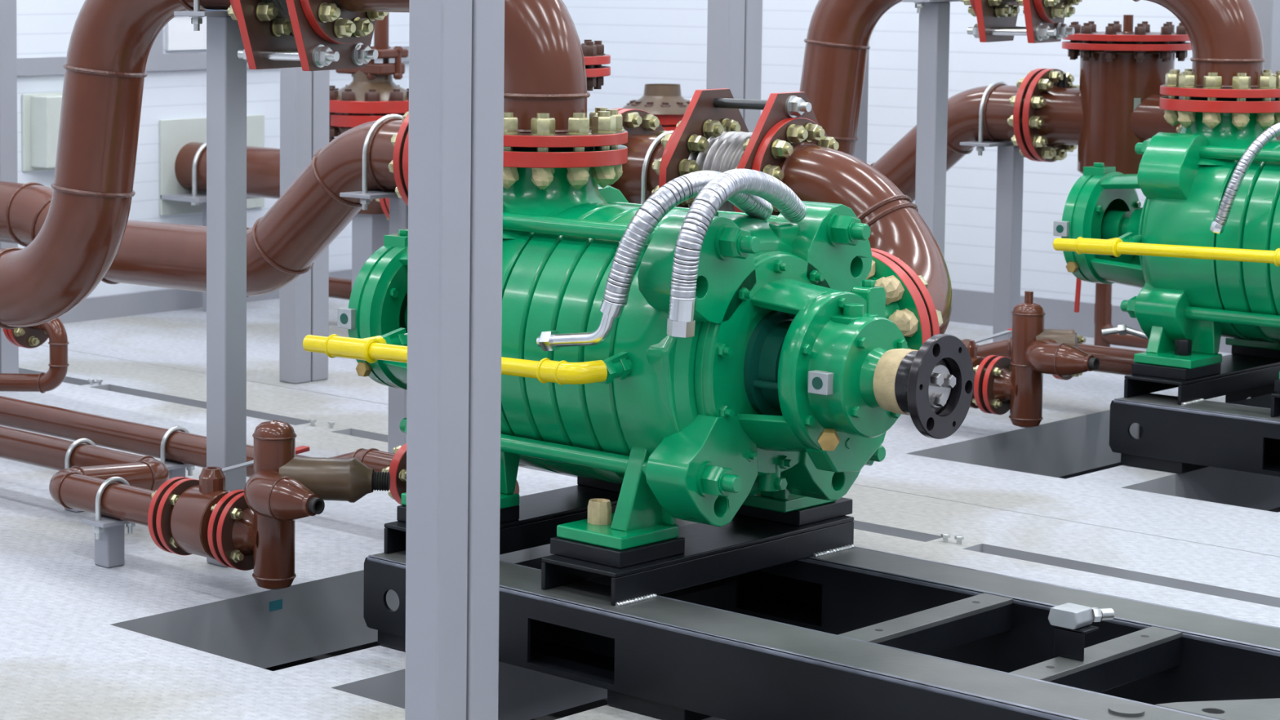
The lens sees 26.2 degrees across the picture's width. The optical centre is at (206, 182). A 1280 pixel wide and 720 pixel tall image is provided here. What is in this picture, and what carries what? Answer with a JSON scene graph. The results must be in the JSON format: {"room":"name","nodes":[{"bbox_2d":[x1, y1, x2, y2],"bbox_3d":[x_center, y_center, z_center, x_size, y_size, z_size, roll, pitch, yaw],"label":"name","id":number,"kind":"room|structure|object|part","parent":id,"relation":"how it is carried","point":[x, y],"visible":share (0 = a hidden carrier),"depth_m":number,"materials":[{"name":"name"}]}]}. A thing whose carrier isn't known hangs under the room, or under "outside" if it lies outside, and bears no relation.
{"room":"mechanical room","nodes":[
{"label":"mechanical room","id":0,"kind":"room"},
{"bbox_2d":[16,0,408,297],"bbox_3d":[-3.094,-0.954,9.678,12.400,5.100,0.200,-4,6,-42],"label":"wall","id":1,"kind":"structure","parent":0,"point":[44,28],"depth_m":12.19,"materials":[{"name":"white paint"}]},
{"bbox_2d":[22,92,62,172],"bbox_3d":[-0.629,-0.222,11.739,0.350,0.340,0.129,-4,6,-42],"label":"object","id":2,"kind":"object","parent":1,"relation":"attached to","point":[41,112],"visible":0.53,"depth_m":11.65,"materials":[{"name":"white plastic"}]},
{"bbox_2d":[149,28,163,54],"bbox_3d":[-0.250,-1.489,12.044,0.120,1.825,0.030,-4,6,-42],"label":"trim","id":3,"kind":"structure","parent":1,"relation":"attached to","point":[157,46],"depth_m":12.13,"materials":[{"name":"grey paint"}]},
{"bbox_2d":[159,117,206,215],"bbox_3d":[-0.113,-0.075,12.291,0.284,0.436,0.018,-4,6,-42],"label":"wall plate","id":4,"kind":"object","parent":1,"relation":"attached to","point":[175,135],"depth_m":12.25,"materials":[{"name":"white metal"}]},
{"bbox_2d":[165,9,220,50],"bbox_3d":[0.038,-0.746,12.369,0.580,0.260,0.025,-4,6,-42],"label":"window","id":5,"kind":"structure","parent":1,"relation":"in","point":[180,34],"depth_m":12.24,"materials":[{"name":"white glass"}]},
{"bbox_2d":[57,268,351,323],"bbox_3d":[-3.028,0.748,9.724,12.370,0.100,0.030,-4,6,-42],"label":"baseboard","id":6,"kind":"structure","parent":1,"relation":"attached to","point":[109,306],"depth_m":12.16,"materials":[{"name":"grey paint"}]},
{"bbox_2d":[17,45,408,75],"bbox_3d":[-0.053,-0.557,12.299,4.370,0.075,0.030,-4,6,-42],"label":"trim","id":7,"kind":"structure","parent":1,"relation":"attached to","point":[197,60],"depth_m":12.12,"materials":[{"name":"grey paint"}]},
{"bbox_2d":[160,141,279,311],"bbox_3d":[0.229,0.211,12.025,0.380,0.790,0.888,-4,6,-42],"label":"pipe","id":8,"kind":"object","parent":1,"relation":"attached to","point":[263,164],"visible":0.44,"depth_m":12.09,"materials":[{"name":"brown metal"}]},
{"bbox_2d":[246,114,264,146],"bbox_3d":[0.224,-0.242,12.581,0.110,0.150,0.018,-4,6,-42],"label":"wall plate","id":9,"kind":"object","parent":1,"relation":"attached to","point":[255,123],"depth_m":12.57,"materials":[{"name":"white metal"}]},
{"bbox_2d":[328,275,351,300],"bbox_3d":[1.599,0.539,10.701,0.469,0.196,3.535,-3,6,-35],"label":"drain line","id":10,"kind":"object","parent":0,"point":[339,287],"visible":0.02,"depth_m":11.83,"materials":[{"name":"red paint"}]},
{"bbox_2d":[960,328,1012,413],"bbox_3d":[2.659,0.635,9.173,0.423,0.256,0.332,-4,6,-42],"label":"valve","id":11,"kind":"object","parent":10,"relation":"attached to","point":[980,364],"visible":0.3,"depth_m":9.00,"materials":[{"name":"brown paint"}]},
{"bbox_3d":[2.675,0.527,9.171,0.260,0.024,0.022,-4,6,-42],"label":"lever","id":12,"kind":"part","parent":11,"relation":"part of","materials":[{"name":"grey paint"}]},
{"bbox_2d":[982,290,1099,427],"bbox_3d":[2.782,0.593,8.854,0.270,0.456,0.420,-4,6,-42],"label":"drain tee","id":13,"kind":"object","parent":11,"relation":"attached to","point":[1036,350],"visible":1,"depth_m":8.88,"materials":[{"name":"red paint"}]},
{"bbox_2d":[265,640,607,719],"bbox_3d":[1.051,1.944,5.292,12.400,0.050,12.200,-4,6,-42],"label":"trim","id":14,"kind":"structure","parent":0,"point":[602,702],"depth_m":8.94,"materials":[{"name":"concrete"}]},
{"bbox_2d":[0,297,1279,719],"bbox_3d":[1.051,1.271,5.236,12.400,0.200,12.200,-4,6,-42],"label":"floor","id":15,"kind":"structure","parent":0,"point":[160,634],"depth_m":7.43,"materials":[{"name":"grey concrete"}]},
{"bbox_2d":[0,0,18,373],"bbox_3d":[-0.810,-1.336,10.054,0.179,4.200,0.090,-4,6,-42],"label":"post","id":16,"kind":"object","parent":15,"relation":"on","point":[9,353],"visible":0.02,"depth_m":10.14,"materials":[{"name":"grey metal"}]},
{"bbox_2d":[64,438,96,512],"bbox_3d":[-0.363,0.849,7.815,0.150,0.214,0.095,-4,6,-42],"label":"support","id":17,"kind":"object","parent":15,"relation":"on","point":[67,463],"visible":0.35,"depth_m":7.78,"materials":[{"name":"grey paint"}]},
{"bbox_3d":[-0.374,0.908,7.833,0.060,0.094,0.060,-4,6,-42],"label":"post","id":18,"kind":"part","parent":17,"relation":"part of","materials":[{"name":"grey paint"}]},
{"bbox_2d":[88,377,94,384],"bbox_3d":[-0.435,0.752,10.154,0.025,0.022,0.022,-4,6,-42],"label":"bolt","id":19,"kind":"object","parent":15,"relation":"on","point":[91,380],"visible":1,"depth_m":10.15,"materials":[{"name":"silver metal"}]},
{"bbox_2d":[96,378,102,385],"bbox_3d":[-0.403,0.752,10.149,0.025,0.022,0.022,-4,6,-42],"label":"bolt","id":20,"kind":"object","parent":15,"relation":"on","point":[99,380],"visible":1,"depth_m":10.14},
{"bbox_2d":[81,476,135,568],"bbox_3d":[-0.245,0.895,7.102,0.150,0.240,0.095,-4,6,-42],"label":"support","id":21,"kind":"object","parent":15,"relation":"on","point":[109,542],"visible":0.71,"depth_m":7.09,"materials":[{"name":"grey paint"}]},
{"bbox_2d":[0,426,188,553],"bbox_3d":[-0.960,0.729,8.409,0.469,0.196,3.535,-3,6,-35],"label":"drain line","id":22,"kind":"object","parent":21,"relation":"on","point":[77,486],"visible":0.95,"depth_m":7.39,"materials":[{"name":"brown paint"}]},
{"bbox_2d":[151,445,309,568],"bbox_3d":[0.100,0.825,6.882,0.423,0.256,0.332,-4,6,-42],"label":"valve","id":23,"kind":"object","parent":22,"relation":"attached to","point":[188,513],"visible":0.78,"depth_m":6.77,"materials":[{"name":"red paint"}]},
{"bbox_3d":[0.117,0.717,6.879,0.260,0.024,0.022,-4,6,-42],"label":"lever","id":24,"kind":"part","parent":23,"relation":"part of","materials":[{"name":"grey paint"}]},
{"bbox_2d":[216,420,390,589],"bbox_3d":[0.225,0.798,6.604,0.333,0.418,0.370,-4,6,-42],"label":"drain tee","id":25,"kind":"object","parent":23,"relation":"attached to","point":[284,487],"visible":1,"depth_m":6.58,"materials":[{"name":"red paint"}]},
{"bbox_3d":[-0.243,0.890,7.100,0.150,0.012,0.090,-4,6,-42],"label":"plate","id":26,"kind":"part","parent":21,"relation":"part of","materials":[{"name":"grey paint"}]},
{"bbox_3d":[-0.257,0.954,7.120,0.060,0.120,0.060,-4,6,-42],"label":"post","id":27,"kind":"part","parent":21,"relation":"part of","materials":[{"name":"grey metal"}]},
{"bbox_2d":[159,426,195,479],"bbox_3d":[-0.091,0.832,8.126,0.150,0.196,0.095,-4,6,-42],"label":"support","id":28,"kind":"object","parent":15,"relation":"on","point":[175,469],"visible":0.5,"depth_m":8.10,"materials":[{"name":"grey paint"}]},
{"bbox_3d":[-0.090,0.849,8.126,0.150,0.012,0.090,-4,6,-42],"label":"plate","id":29,"kind":"part","parent":28,"relation":"part of","materials":[{"name":"grey paint"}]},
{"bbox_3d":[-0.103,0.891,8.144,0.060,0.076,0.060,-4,6,-42],"label":"post","id":30,"kind":"part","parent":28,"relation":"part of","materials":[{"name":"grey metal"}]},
{"bbox_2d":[0,395,519,505],"bbox_3d":[-0.504,0.711,8.577,0.180,0.197,3.900,-4,6,-42],"label":"pipe","id":31,"kind":"object","parent":28,"relation":"on","point":[183,447],"visible":0.33,"depth_m":8.21,"materials":[{"name":"brown metal"}]},
{"bbox_2d":[0,318,69,393],"bbox_3d":[-0.750,0.537,9.290,0.783,0.373,0.363,2,5,26],"label":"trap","id":32,"kind":"object","parent":31,"relation":"attached to","point":[33,336],"visible":0.6,"depth_m":9.02,"materials":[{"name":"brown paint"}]},
{"bbox_2d":[173,0,246,567],"bbox_3d":[0.046,0.165,7.074,0.100,1.702,0.300,4,6,37],"label":"support","id":33,"kind":"object","parent":15,"relation":"on","point":[226,73],"visible":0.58,"depth_m":7.05,"materials":[{"name":"grey paint"}]},
{"bbox_2d":[0,0,236,328],"bbox_3d":[-0.694,-0.203,7.737,2.401,1.210,0.390,4,6,42],"label":"pipe","id":34,"kind":"object","parent":33,"relation":"on","point":[80,237],"visible":0.92,"depth_m":7.20,"materials":[{"name":"brown metal"}]},
{"bbox_3d":[0.046,-0.444,7.023,0.100,0.012,0.300,4,6,37],"label":"plate","id":35,"kind":"part","parent":33,"relation":"part of","materials":[{"name":"grey paint"}]},
{"bbox_3d":[0.053,0.287,7.087,0.078,1.455,0.078,-4,6,-42],"label":"post","id":36,"kind":"part","parent":33,"relation":"part of","materials":[{"name":"grey metal"}]},
{"bbox_2d":[269,599,282,611],"bbox_3d":[0.177,1.079,6.860,0.045,0.025,0.001,-4,6,-42],"label":"tape patch","id":37,"kind":"object","parent":15,"relation":"attached to","point":[277,604],"visible":1,"depth_m":6.86,"materials":[{"name":"teal plastic"}]},
{"bbox_2d":[279,66,329,383],"bbox_3d":[0.372,-1.338,10.077,0.179,4.200,0.090,-4,6,-42],"label":"post","id":38,"kind":"object","parent":15,"relation":"on","point":[304,95],"visible":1,"depth_m":10.16,"materials":[{"name":"grey metal"}]},
{"bbox_2d":[309,418,316,425],"bbox_3d":[0.367,0.825,9.265,0.025,0.022,0.022,-4,6,-42],"label":"bolt","id":39,"kind":"object","parent":15,"relation":"on","point":[313,421],"visible":1,"depth_m":9.26,"materials":[{"name":"silver metal"}]},
{"bbox_2d":[327,421,334,428],"bbox_3d":[0.428,0.830,9.212,0.025,0.022,0.022,-4,6,-42],"label":"bolt","id":40,"kind":"object","parent":15,"relation":"on","point":[331,424],"visible":1,"depth_m":9.21,"materials":[{"name":"silver metal"}]},
{"bbox_2d":[328,13,408,142],"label":"valve","id":41,"kind":"object","parent":15,"relation":"on","point":[372,91],"depth_m":11.31,"materials":[{"name":"red paint"}]},
{"bbox_3d":[0.741,-0.803,11.369,0.064,0.550,0.064,-4,6,-42],"label":"stem","id":42,"kind":"part","parent":41,"relation":"part of","materials":[{"name":"brown paint"}]},
{"bbox_2d":[351,197,389,288],"label":"post","id":43,"kind":"object","parent":15,"relation":"on","point":[369,226],"depth_m":11.44,"materials":[{"name":"grey metal"}]},
{"bbox_2d":[339,114,408,453],"bbox_3d":[0.576,0.357,8.198,0.320,1.133,0.162,-4,6,-42],"label":"support","id":44,"kind":"object","parent":15,"relation":"on","point":[398,209],"visible":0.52,"depth_m":8.13,"materials":[{"name":"grey paint"}]},
{"bbox_2d":[0,113,408,297],"bbox_3d":[-0.276,0.006,9.119,0.356,0.692,2.915,-4,6,-42],"label":"pipe","id":45,"kind":"object","parent":44,"relation":"on","point":[283,244],"visible":0.58,"depth_m":8.46,"materials":[{"name":"brown metal"}]},
{"bbox_2d":[388,39,668,198],"bbox_3d":[0.958,-0.141,7.775,0.468,0.595,0.828,-4,6,-42],"label":"flange","id":46,"kind":"object","parent":45,"relation":"attached to","point":[594,56],"visible":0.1,"depth_m":7.65,"materials":[{"name":"brown paint"}]},
{"bbox_3d":[0.935,-0.359,7.782,0.466,0.024,0.466,-4,6,-42],"label":"lid","id":47,"kind":"part","parent":46,"relation":"part of","materials":[{"name":"red paint"}]},
{"bbox_3d":[0.565,0.031,8.183,0.320,0.012,0.130,-4,6,-42],"label":"plate","id":48,"kind":"part","parent":44,"relation":"part of","materials":[{"name":"grey paint"}]},
{"bbox_3d":[0.605,0.482,8.175,0.075,0.886,0.075,-4,6,-42],"label":"post","id":49,"kind":"part","parent":44,"relation":"part of","materials":[{"name":"grey metal"}]},
{"bbox_2d":[404,0,504,719],"bbox_3d":[0.483,-0.927,5.124,0.179,4.200,0.090,-4,6,-42],"label":"post","id":50,"kind":"object","parent":15,"relation":"on","point":[456,47],"visible":1,"depth_m":5.18,"materials":[{"name":"grey metal"}]},
{"bbox_2d":[622,83,689,130],"bbox_3d":[2.281,0.084,12.095,0.400,1.032,1.208,-4,6,-42],"label":"valve","id":51,"kind":"object","parent":15,"relation":"on","point":[665,102],"visible":0.11,"depth_m":12.17,"materials":[{"name":"red paint"}]},
{"bbox_2d":[640,130,673,204],"bbox_3d":[1.277,0.421,7.420,0.320,1.133,0.130,-4,6,-42],"label":"support","id":52,"kind":"object","parent":15,"relation":"on","point":[651,149],"visible":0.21,"depth_m":7.30,"materials":[{"name":"grey paint"}]},
{"bbox_2d":[610,108,679,204],"bbox_3d":[1.266,-0.020,7.396,0.356,0.356,0.282,-4,6,-42],"label":"spool","id":53,"kind":"object","parent":52,"relation":"on","point":[639,140],"visible":0.24,"depth_m":7.36,"materials":[{"name":"brown paint"}]},
{"bbox_2d":[706,0,762,132],"bbox_3d":[1.714,-1.220,8.657,0.179,4.200,0.090,-4,6,-42],"label":"post","id":54,"kind":"object","parent":15,"relation":"on","point":[734,27],"visible":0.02,"depth_m":8.68,"materials":[{"name":"grey metal"}]},
{"bbox_2d":[363,475,1279,719],"bbox_3d":[1.598,0.976,5.647,0.956,0.316,2.615,-4,6,-42],"label":"base frame","id":55,"kind":"object","parent":15,"relation":"on","point":[762,614],"visible":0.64,"depth_m":5.74,"materials":[{"name":"black paint"}]},
{"bbox_3d":[0.535,1.064,6.272,0.175,0.038,0.210,-4,6,-42],"label":"foot plate","id":56,"kind":"part","parent":55,"relation":"part of","materials":[{"name":"black paint"}]},
{"bbox_3d":[0.966,0.928,6.346,0.550,0.100,0.200,-4,6,-42],"label":"cross plate","id":57,"kind":"part","parent":55,"relation":"part of","materials":[{"name":"black paint"}]},
{"bbox_2d":[337,107,973,550],"bbox_3d":[1.118,0.295,6.355,1.054,0.921,1.620,-4,6,-42],"label":"pump","id":58,"kind":"object","parent":55,"relation":"on","point":[809,344],"visible":0.73,"depth_m":5.94,"materials":[{"name":"green paint"}]},
{"bbox_3d":[0.617,0.489,6.737,0.328,0.110,0.220,-4,6,-42],"label":"bracket arm","id":59,"kind":"part","parent":58,"relation":"part of","materials":[{"name":"green paint"}]},
{"bbox_3d":[0.617,0.178,6.711,0.208,0.064,0.220,-4,6,-42],"label":"bracket arm","id":60,"kind":"part","parent":58,"relation":"part of","materials":[{"name":"green paint"}]},
{"bbox_2d":[299,0,627,147],"bbox_3d":[0.653,-0.410,6.566,0.797,0.604,0.410,4,6,37],"label":"discharge riser","id":61,"kind":"object","parent":58,"relation":"on","point":[544,71],"visible":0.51,"depth_m":6.38,"materials":[{"name":"brown paint"}]},
{"bbox_2d":[227,0,388,71],"bbox_3d":[0.259,-0.546,6.853,0.333,0.510,0.410,4,6,37],"label":"expansion joint","id":62,"kind":"object","parent":61,"relation":"attached to","point":[275,33],"visible":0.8,"depth_m":6.80,"materials":[{"name":"red paint"}]},
{"bbox_3d":[0.193,-0.550,6.903,0.024,0.510,0.410,4,6,37],"label":"lug plate","id":63,"kind":"part","parent":62,"relation":"part of","materials":[{"name":"red paint"}]},
{"bbox_3d":[0.206,-0.323,6.801,0.249,0.027,0.027,4,6,37],"label":"limit rod","id":64,"kind":"part","parent":62,"relation":"part of","materials":[{"name":"metal"}]},
{"bbox_3d":[0.325,-0.542,6.804,0.024,0.510,0.410,4,6,37],"label":"lug plate","id":65,"kind":"part","parent":62,"relation":"part of","materials":[{"name":"red paint"}]},
{"bbox_2d":[302,327,632,385],"bbox_3d":[0.598,0.391,6.173,0.221,0.086,0.883,-4,6,-42],"label":"drain pipe","id":66,"kind":"object","parent":58,"relation":"attached to","point":[392,346],"visible":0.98,"depth_m":5.94,"materials":[{"name":"yellow metal"}]},
{"bbox_3d":[0.794,0.361,6.529,0.652,0.652,0.320,-4,6,-42],"label":"discharge casing","id":67,"kind":"part","parent":58,"relation":"part of","materials":[{"name":"green paint"}]},
{"bbox_3d":[0.819,0.618,6.120,0.041,0.041,0.700,-4,6,-42],"label":"tie rod","id":68,"kind":"part","parent":58,"relation":"part of","materials":[{"name":"green paint"}]},
{"bbox_3d":[0.866,0.105,6.119,0.041,0.041,0.700,-4,6,-42],"label":"tie rod","id":69,"kind":"part","parent":58,"relation":"part of","materials":[{"name":"green paint"}]},
{"bbox_2d":[536,170,773,351],"bbox_3d":[1.045,0.170,5.938,0.581,0.409,0.268,-2,5,-19],"label":"flexible hose","id":70,"kind":"object","parent":58,"relation":"attached to","point":[679,189],"visible":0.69,"depth_m":5.79,"materials":[{"name":"metal"}]},
{"bbox_3d":[1.171,0.083,6.393,0.041,0.041,0.700,-4,6,-42],"label":"tie rod","id":71,"kind":"part","parent":58,"relation":"part of","materials":[{"name":"green paint"}]},
{"bbox_3d":[1.206,0.399,6.072,0.652,0.652,0.208,-4,6,-42],"label":"suction casing","id":72,"kind":"part","parent":58,"relation":"part of","materials":[{"name":"green paint"}]},
{"bbox_2d":[666,168,806,338],"bbox_3d":[1.176,0.136,5.856,0.091,0.346,0.604,4,6,37],"label":"flexible hose","id":73,"kind":"object","parent":58,"relation":"attached to","point":[681,322],"visible":1,"depth_m":5.64,"materials":[{"name":"metal"}]},
{"bbox_3d":[1.319,0.549,5.958,0.331,0.110,0.150,-4,6,-42],"label":"bracket arm","id":74,"kind":"part","parent":58,"relation":"part of","materials":[{"name":"green paint"}]},
{"bbox_3d":[1.319,0.248,5.933,0.229,0.067,0.150,-4,6,-42],"label":"bracket arm","id":75,"kind":"part","parent":58,"relation":"part of","materials":[{"name":"green paint"}]},
{"bbox_2d":[751,117,952,337],"bbox_3d":[1.697,0.199,6.787,0.551,0.691,0.686,-4,6,-42],"label":"suction elbow","id":76,"kind":"object","parent":58,"relation":"attached to","point":[814,172],"visible":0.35,"depth_m":6.83,"materials":[{"name":"brown metal"}]},
{"bbox_2d":[651,88,839,213],"bbox_3d":[1.450,-0.003,7.191,0.420,0.486,0.413,-4,6,-42],"label":"expansion joint","id":77,"kind":"object","parent":76,"relation":"attached to","point":[713,134],"visible":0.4,"depth_m":7.15,"materials":[{"name":"red paint"}]},
{"bbox_3d":[1.369,-0.011,7.282,0.420,0.486,0.024,-4,6,-42],"label":"lug plate","id":78,"kind":"part","parent":77,"relation":"part of","materials":[{"name":"red paint"}]},
{"bbox_3d":[1.450,-0.209,7.174,0.027,0.027,0.329,-4,6,-42],"label":"limit rod","id":79,"kind":"part","parent":77,"relation":"part of","materials":[{"name":"silver metal"}]},
{"bbox_3d":[1.532,0.005,7.101,0.420,0.486,0.024,-4,6,-42],"label":"lug plate","id":80,"kind":"part","parent":77,"relation":"part of","materials":[{"name":"red paint"}]},
{"bbox_3d":[0.996,1.106,5.760,0.175,0.038,0.210,-4,6,-42],"label":"foot plate","id":81,"kind":"part","parent":55,"relation":"part of","materials":[{"name":"black paint"}]},
{"bbox_3d":[2.108,0.979,5.072,0.557,0.014,0.379,-4,6,-42],"label":"corner plate","id":82,"kind":"part","parent":55,"relation":"part of","materials":[{"name":"black paint"}]},
{"bbox_2d":[853,43,869,163],"bbox_3d":[2.318,-1.306,9.687,0.179,4.200,0.090,-4,6,-42],"label":"post","id":83,"kind":"object","parent":15,"relation":"on","point":[860,146],"visible":0.02,"depth_m":9.78,"materials":[{"name":"metal"}]},
{"bbox_2d":[902,0,960,257],"bbox_3d":[2.515,-0.025,9.353,0.100,1.702,0.300,4,6,37],"label":"support","id":84,"kind":"object","parent":15,"relation":"on","point":[934,15],"visible":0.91,"depth_m":9.31,"materials":[{"name":"grey paint"}]},
{"bbox_2d":[799,0,976,155],"bbox_3d":[1.808,-0.389,9.979,2.401,1.210,0.390,4,6,42],"label":"pipe","id":85,"kind":"object","parent":84,"relation":"on","point":[839,33],"visible":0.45,"depth_m":9.42,"materials":[{"name":"brown metal"}]},
{"bbox_3d":[2.515,-0.633,9.302,0.100,0.012,0.300,4,6,37],"label":"plate","id":86,"kind":"part","parent":84,"relation":"part of","materials":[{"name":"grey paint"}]},
{"bbox_3d":[2.522,0.098,9.366,0.078,1.455,0.078,-4,6,-42],"label":"post","id":87,"kind":"part","parent":84,"relation":"part of","materials":[{"name":"grey metal"}]},
{"bbox_2d":[941,533,950,542],"bbox_3d":[2.039,0.979,7.412,0.025,0.022,0.022,-4,6,-42],"label":"bolt","id":88,"kind":"object","parent":15,"relation":"on","point":[945,536],"visible":1,"depth_m":7.41,"materials":[{"name":"silver metal"}]},
{"bbox_2d":[954,534,964,544],"bbox_3d":[2.069,0.981,7.386,0.025,0.022,0.022,-4,6,-42],"label":"bolt","id":89,"kind":"object","parent":15,"relation":"on","point":[959,538],"visible":1,"depth_m":7.38,"materials":[{"name":"silver metal"}]},
{"bbox_2d":[960,80,1023,342],"bbox_3d":[3.078,0.171,10.440,0.320,1.133,0.162,-4,6,-42],"label":"support","id":90,"kind":"object","parent":15,"relation":"on","point":[1010,164],"visible":0.69,"depth_m":10.38,"materials":[{"name":"grey paint"}]},
{"bbox_2d":[870,68,1046,203],"bbox_3d":[2.227,-0.180,11.361,0.356,0.692,2.915,-4,6,-42],"label":"pipe","id":91,"kind":"object","parent":90,"relation":"on","point":[898,164],"visible":0.2,"depth_m":10.42,"materials":[{"name":"brown metal"}]},
{"bbox_2d":[1007,14,1191,173],"bbox_3d":[3.460,-0.327,10.017,0.468,0.595,0.828,-4,6,-42],"label":"strainer","id":92,"kind":"object","parent":91,"relation":"attached to","point":[1113,108],"visible":0.7,"depth_m":9.93,"materials":[{"name":"red paint"}]},
{"bbox_3d":[3.437,-0.545,10.024,0.466,0.024,0.466,-4,6,-42],"label":"lid","id":93,"kind":"part","parent":92,"relation":"part of","materials":[{"name":"red paint"}]},
{"bbox_3d":[3.422,-0.266,9.880,0.024,0.090,0.002,0,5,5],"label":"name plate","id":94,"kind":"part","parent":92,"relation":"part of","materials":[{"name":"metal"}]},
{"bbox_3d":[3.067,-0.155,10.425,0.320,0.012,0.130,-4,6,-42],"label":"plate","id":95,"kind":"part","parent":90,"relation":"part of","materials":[{"name":"grey paint"}]},
{"bbox_3d":[3.108,0.296,10.417,0.075,0.886,0.075,-4,6,-42],"label":"post","id":96,"kind":"part","parent":90,"relation":"part of","materials":[{"name":"grey metal"}]},
{"bbox_2d":[976,328,1146,380],"bbox_3d":[1.998,0.525,10.819,0.180,0.197,3.900,-4,6,-42],"label":"pipe","id":97,"kind":"object","parent":15,"relation":"on","point":[1113,360],"visible":0.08,"depth_m":9.49,"materials":[{"name":"brown metal"}]},
{"bbox_2d":[1074,278,1148,348],"bbox_3d":[3.698,0.215,10.883,0.090,0.930,0.360,-4,6,-42],"label":"drain riser","id":98,"kind":"object","parent":15,"relation":"on","point":[1103,301],"visible":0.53,"depth_m":10.94,"materials":[{"name":"brown paint"}]},
{"bbox_3d":[3.570,0.382,10.989,0.014,0.300,0.033,-4,6,-42],"label":"valve lever","id":99,"kind":"part","parent":98,"relation":"part of","materials":[{"name":"red paint"}]},
{"bbox_2d":[1109,345,1279,476],"bbox_3d":[4.100,0.790,7.889,0.956,0.316,2.615,-4,6,-42],"label":"base frame","id":100,"kind":"object","parent":15,"relation":"on","point":[1187,432],"visible":0.98,"depth_m":8.43,"materials":[{"name":"black paint"}]},
{"bbox_3d":[3.038,0.878,8.514,0.175,0.038,0.210,-4,6,-42],"label":"foot plate","id":101,"kind":"part","parent":100,"relation":"part of","materials":[{"name":"black paint"}]},
{"bbox_2d":[1053,68,1279,379],"bbox_3d":[3.621,0.109,8.597,1.054,0.921,1.620,-4,6,-42],"label":"pump","id":102,"kind":"object","parent":100,"relation":"on","point":[1184,307],"visible":0.91,"depth_m":8.55,"materials":[{"name":"green paint"}]},
{"bbox_3d":[3.120,0.303,8.978,0.328,0.110,0.220,-4,6,-42],"label":"bracket arm","id":103,"kind":"part","parent":102,"relation":"part of","materials":[{"name":"green paint"}]},
{"bbox_3d":[3.120,-0.008,8.953,0.208,0.064,0.220,-4,6,-42],"label":"bracket arm","id":104,"kind":"part","parent":102,"relation":"part of","materials":[{"name":"green paint"}]},
{"bbox_2d":[1102,324,1148,339],"bbox_3d":[3.067,0.502,8.789,0.271,0.067,0.050,4,6,37],"label":"tube","id":105,"kind":"object","parent":102,"relation":"attached to","point":[1122,329],"visible":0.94,"depth_m":8.82,"materials":[{"name":"silver metal"}]},
{"bbox_2d":[1033,0,1279,97],"bbox_3d":[3.156,-0.596,8.808,0.797,0.604,0.410,4,6,37],"label":"discharge riser","id":106,"kind":"object","parent":102,"relation":"on","point":[1225,36],"visible":0.73,"depth_m":8.62,"materials":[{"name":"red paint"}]},
{"bbox_2d":[960,0,1082,43],"bbox_3d":[2.762,-0.732,9.095,0.333,0.510,0.410,4,6,37],"label":"expansion joint","id":107,"kind":"object","parent":106,"relation":"attached to","point":[997,20],"visible":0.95,"depth_m":9.05,"materials":[{"name":"metal"}]},
{"bbox_3d":[2.696,-0.736,9.145,0.024,0.510,0.410,4,6,37],"label":"lug plate","id":108,"kind":"part","parent":107,"relation":"part of","materials":[{"name":"red paint"}]},
{"bbox_3d":[2.709,-0.509,9.043,0.249,0.027,0.027,4,6,37],"label":"limit rod","id":109,"kind":"part","parent":107,"relation":"part of","materials":[{"name":"metal"}]},
{"bbox_3d":[2.815,-0.520,9.183,0.249,0.027,0.027,4,6,37],"label":"limit rod","id":110,"kind":"part","parent":107,"relation":"part of","materials":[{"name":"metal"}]},
{"bbox_3d":[2.828,-0.728,9.046,0.024,0.510,0.410,4,6,37],"label":"lug plate","id":111,"kind":"part","parent":107,"relation":"part of","materials":[{"name":"red paint"}]},
{"bbox_2d":[1053,231,1279,266],"bbox_3d":[3.101,0.205,8.415,0.221,0.086,0.883,-4,6,-42],"label":"drain pipe","id":112,"kind":"object","parent":102,"relation":"attached to","point":[1126,243],"visible":1,"depth_m":8.42,"materials":[{"name":"yellow metal"}]},
{"bbox_3d":[3.296,0.175,8.771,0.652,0.652,0.320,-4,6,-42],"label":"discharge casing","id":113,"kind":"part","parent":102,"relation":"part of","materials":[{"name":"green paint"}]},
{"bbox_3d":[3.322,0.432,8.361,0.041,0.041,0.700,-4,6,-42],"label":"tie rod","id":114,"kind":"part","parent":102,"relation":"part of","materials":[{"name":"green paint"}]},
{"bbox_3d":[3.368,-0.081,8.361,0.041,0.041,0.700,-4,6,-42],"label":"tie rod","id":115,"kind":"part","parent":102,"relation":"part of","materials":[{"name":"green paint"}]},
{"bbox_2d":[1209,122,1279,234],"bbox_3d":[3.364,-0.021,8.348,0.490,0.356,0.106,-1,5,-14],"label":"flexible hose","id":116,"kind":"object","parent":102,"relation":"attached to","point":[1218,225],"visible":1,"depth_m":8.28,"materials":[{"name":"metal"}]},
{"bbox_3d":[3.469,0.742,8.588,0.550,0.100,0.200,-4,6,-42],"label":"cross plate","id":117,"kind":"part","parent":100,"relation":"part of","materials":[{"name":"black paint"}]},
{"bbox_2d":[1246,0,1279,399],"bbox_3d":[3.800,-1.292,9.520,0.179,4.200,0.090,-4,6,-42],"label":"post","id":118,"kind":"object","parent":15,"relation":"on","point":[1267,11],"visible":0.02,"depth_m":9.51,"materials":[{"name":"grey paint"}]},
{"bbox_2d":[562,0,1279,512],"bbox_3d":[5.670,-0.927,9.355,0.200,5.100,12.400,-4,6,-42],"label":"wall","id":119,"kind":"structure","parent":0,"point":[646,42],"depth_m":11.96,"materials":[{"name":"white paint"}]},
{"bbox_2d":[949,288,1231,353],"bbox_3d":[5.651,0.757,9.343,0.030,0.145,12.200,-4,6,-42],"label":"baseboard","id":120,"kind":"structure","parent":119,"relation":"attached to","point":[968,306],"depth_m":11.55,"materials":[{"name":"grey paint"}]}
]}

